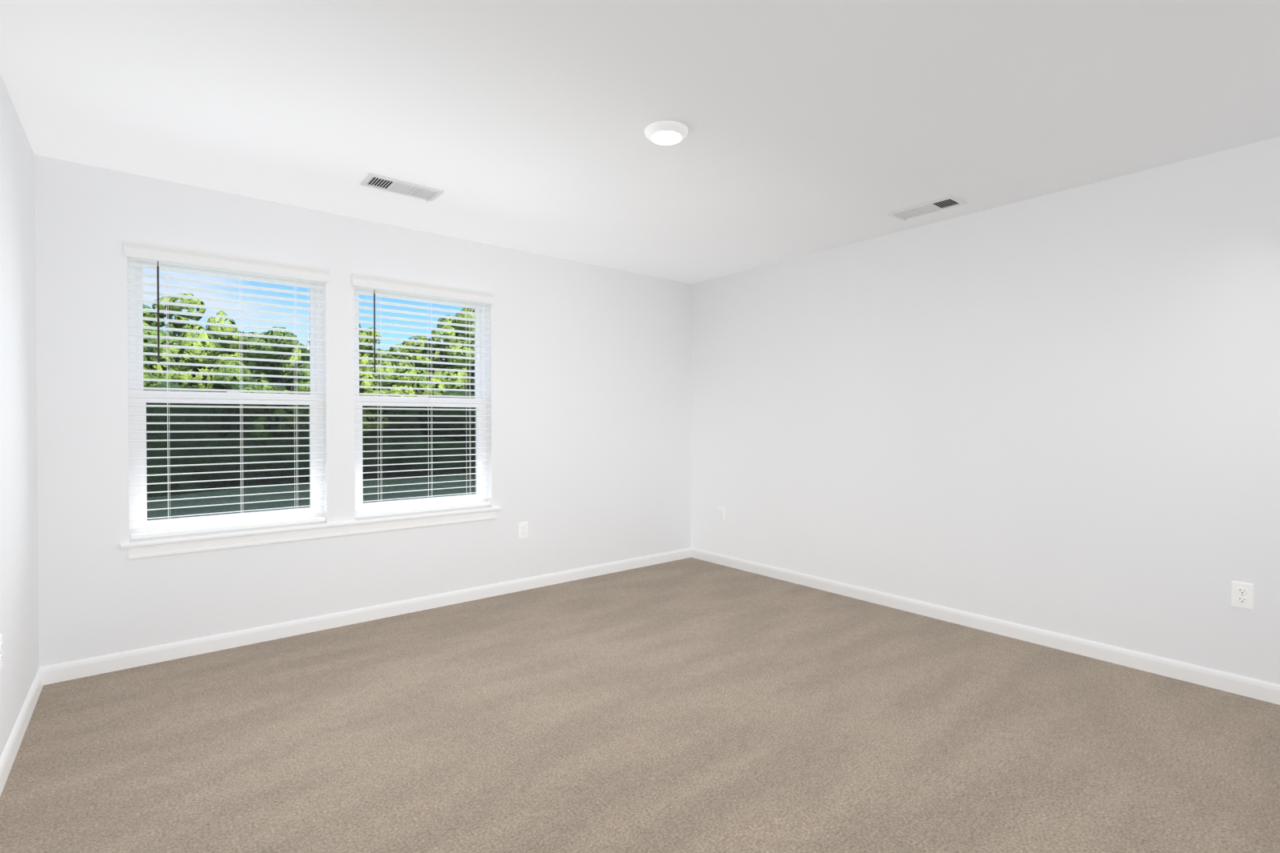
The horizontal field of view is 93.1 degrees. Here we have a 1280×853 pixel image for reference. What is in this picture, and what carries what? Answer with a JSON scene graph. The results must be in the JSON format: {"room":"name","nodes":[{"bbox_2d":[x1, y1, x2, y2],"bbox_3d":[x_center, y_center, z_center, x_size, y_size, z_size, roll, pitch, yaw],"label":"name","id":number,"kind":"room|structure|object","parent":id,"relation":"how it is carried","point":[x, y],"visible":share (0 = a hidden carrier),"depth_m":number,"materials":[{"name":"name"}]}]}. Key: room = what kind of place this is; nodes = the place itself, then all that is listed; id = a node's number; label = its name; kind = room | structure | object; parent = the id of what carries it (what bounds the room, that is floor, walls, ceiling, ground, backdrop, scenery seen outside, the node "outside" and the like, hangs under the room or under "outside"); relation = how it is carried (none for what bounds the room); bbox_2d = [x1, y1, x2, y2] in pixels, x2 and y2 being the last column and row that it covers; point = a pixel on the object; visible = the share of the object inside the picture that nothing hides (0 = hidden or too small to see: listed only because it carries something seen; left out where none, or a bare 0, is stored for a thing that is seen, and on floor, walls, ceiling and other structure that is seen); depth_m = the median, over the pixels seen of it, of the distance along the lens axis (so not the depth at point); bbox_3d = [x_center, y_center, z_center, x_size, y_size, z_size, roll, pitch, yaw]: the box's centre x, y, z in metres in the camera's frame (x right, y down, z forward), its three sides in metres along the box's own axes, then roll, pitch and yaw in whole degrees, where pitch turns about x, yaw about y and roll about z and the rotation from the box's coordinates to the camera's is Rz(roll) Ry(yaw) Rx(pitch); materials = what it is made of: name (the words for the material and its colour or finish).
{"room":"empty bedroom","nodes":[
{"label":"empty bedroom","id":0,"kind":"room"},
{"bbox_2d":[0,72,39,757],"bbox_3d":[-1.473,-0.009,1.075,0.150,2.440,4.600,0,1,-39],"label":"wall","id":1,"kind":"structure","parent":0,"point":[19,614],"depth_m":2.35,"materials":[{"name":"paint"}]},
{"bbox_2d":[0,633,2,669],"bbox_3d":[-2.148,0.761,2.036,0.008,0.114,0.070,0,1,-39],"label":"outlet","id":2,"kind":"object","parent":1,"relation":"attached to","point":[1,634],"visible":1,"depth_m":2.04,"materials":[{"name":"white plastic"}]},
{"bbox_2d":[0,667,43,795],"bbox_3d":[-1.409,1.169,1.139,0.014,0.082,4.300,0,1,-39],"label":"baseboard","id":3,"kind":"structure","parent":1,"relation":"attached to","point":[8,756],"depth_m":2.29,"materials":[{"name":"white paint"}]},
{"bbox_2d":[34,154,691,667],"bbox_3d":[-1.205,-0.040,4.164,4.169,2.440,0.150,0,1,-39],"label":"wall","id":4,"kind":"structure","parent":0,"point":[589,394],"depth_m":3.61,"materials":[{"name":"paint"}]},
{"bbox_2d":[120,240,500,559],"bbox_3d":[-1.811,-0.133,3.660,2.013,1.566,0.204,0,1,-39],"label":"window","id":5,"kind":"structure","parent":4,"relation":"in","point":[232,459],"depth_m":3.32,"materials":[{"name":"white plastic"}]},
{"bbox_2d":[40,548,691,684],"bbox_3d":[-1.153,1.140,4.112,4.169,0.082,0.014,0,1,-39],"label":"baseboard","id":6,"kind":"structure","parent":4,"relation":"attached to","point":[65,671],"depth_m":3.52,"materials":[{"name":"white paint"}]},
{"bbox_2d":[352,272,494,518],"bbox_3d":[-1.418,-0.178,3.982,0.910,1.482,0.200,0,1,-39],"label":"window","id":7,"kind":"structure","parent":4,"relation":"in","point":[421,453],"depth_m":3.97,"materials":[{"name":"white plastic"}]},
{"bbox_2d":[519,521,527,538],"bbox_3d":[-0.839,0.748,4.368,0.070,0.114,0.008,0,1,-39],"label":"outlet","id":8,"kind":"object","parent":4,"relation":"attached to","point":[523,526],"visible":1,"depth_m":4.37,"materials":[{"name":"white plastic"}]},
{"bbox_2d":[0,557,1279,852],"bbox_3d":[0.201,1.247,2.452,4.469,0.100,4.600,0,1,-39],"label":"floor","id":9,"kind":"structure","parent":0,"point":[689,705],"depth_m":2.30,"materials":[{"name":"beige carpet"}]},
{"bbox_2d":[0,0,1279,283],"bbox_3d":[0.201,-1.293,2.427,4.469,0.100,4.600,0,1,-39],"label":"ceiling","id":10,"kind":"structure","parent":0,"point":[809,123],"depth_m":2.35,"materials":[{"name":"paint"}]},
{"bbox_2d":[360,172,443,201],"bbox_3d":[-1.241,-1.240,3.168,0.375,0.021,0.175,0,1,-39],"label":"ceiling vent","id":11,"kind":"object","parent":10,"relation":"in","point":[371,180],"visible":1,"depth_m":3.16,"materials":[{"name":"white metal"}]},
{"bbox_2d":[644,120,687,145],"bbox_3d":[0.111,-1.228,2.556,0.184,0.033,0.184,0,1,-39],"label":"ceiling light","id":12,"kind":"object","parent":10,"relation":"attached to","point":[665,133],"depth_m":2.51,"materials":[{"name":"white plastic"}]},
{"bbox_2d":[887,195,967,220],"bbox_3d":[1.641,-1.244,3.479,0.175,0.021,0.375,0,1,-39],"label":"ceiling vent","id":13,"kind":"object","parent":10,"relation":"in","point":[952,201],"visible":1,"depth_m":3.46,"materials":[{"name":"white metal"}]},
{"bbox_2d":[691,136,1279,684],"bbox_3d":[1.875,-0.036,3.804,0.150,2.440,4.600,0,1,-39],"label":"wall","id":14,"kind":"structure","parent":0,"point":[1058,412],"depth_m":3.33,"materials":[{"name":"paint"}]},
{"bbox_2d":[718,507,724,521],"bbox_3d":[0.689,0.743,5.142,0.008,0.114,0.070,0,1,-39],"label":"outlet","id":15,"kind":"object","parent":14,"relation":"attached to","point":[721,510],"visible":1,"depth_m":5.14,"materials":[{"name":"white plastic"}]},
{"bbox_2d":[691,548,1279,704],"bbox_3d":[1.811,1.143,3.764,0.014,0.082,4.300,0,1,-39],"label":"baseboard","id":16,"kind":"structure","parent":14,"relation":"attached to","point":[1263,690],"depth_m":3.31,"materials":[{"name":"white paint"}]},
{"bbox_2d":[1231,580,1253,609],"bbox_3d":[2.680,0.752,2.699,0.008,0.114,0.070,0,1,-39],"label":"outlet","id":17,"kind":"object","parent":14,"relation":"attached to","point":[1242,593],"visible":1,"depth_m":2.70,"materials":[{"name":"white plastic"}]},
{"label":"outside","id":18,"kind":"structure","parent":0,"visible":0},
{"bbox_3d":[-65.733,3.152,119.613,350.000,0.200,259.400,0,1,-39],"label":"lawn","id":19,"kind":"structure","parent":18,"visible":0},
{"bbox_2d":[143,293,474,398],"bbox_3d":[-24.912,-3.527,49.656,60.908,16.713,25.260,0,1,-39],"label":"tree","id":20,"kind":"object","parent":19,"relation":"on","point":[172,299],"visible":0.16,"depth_m":40.77,"materials":[{"name":"green plant"}]}
]}

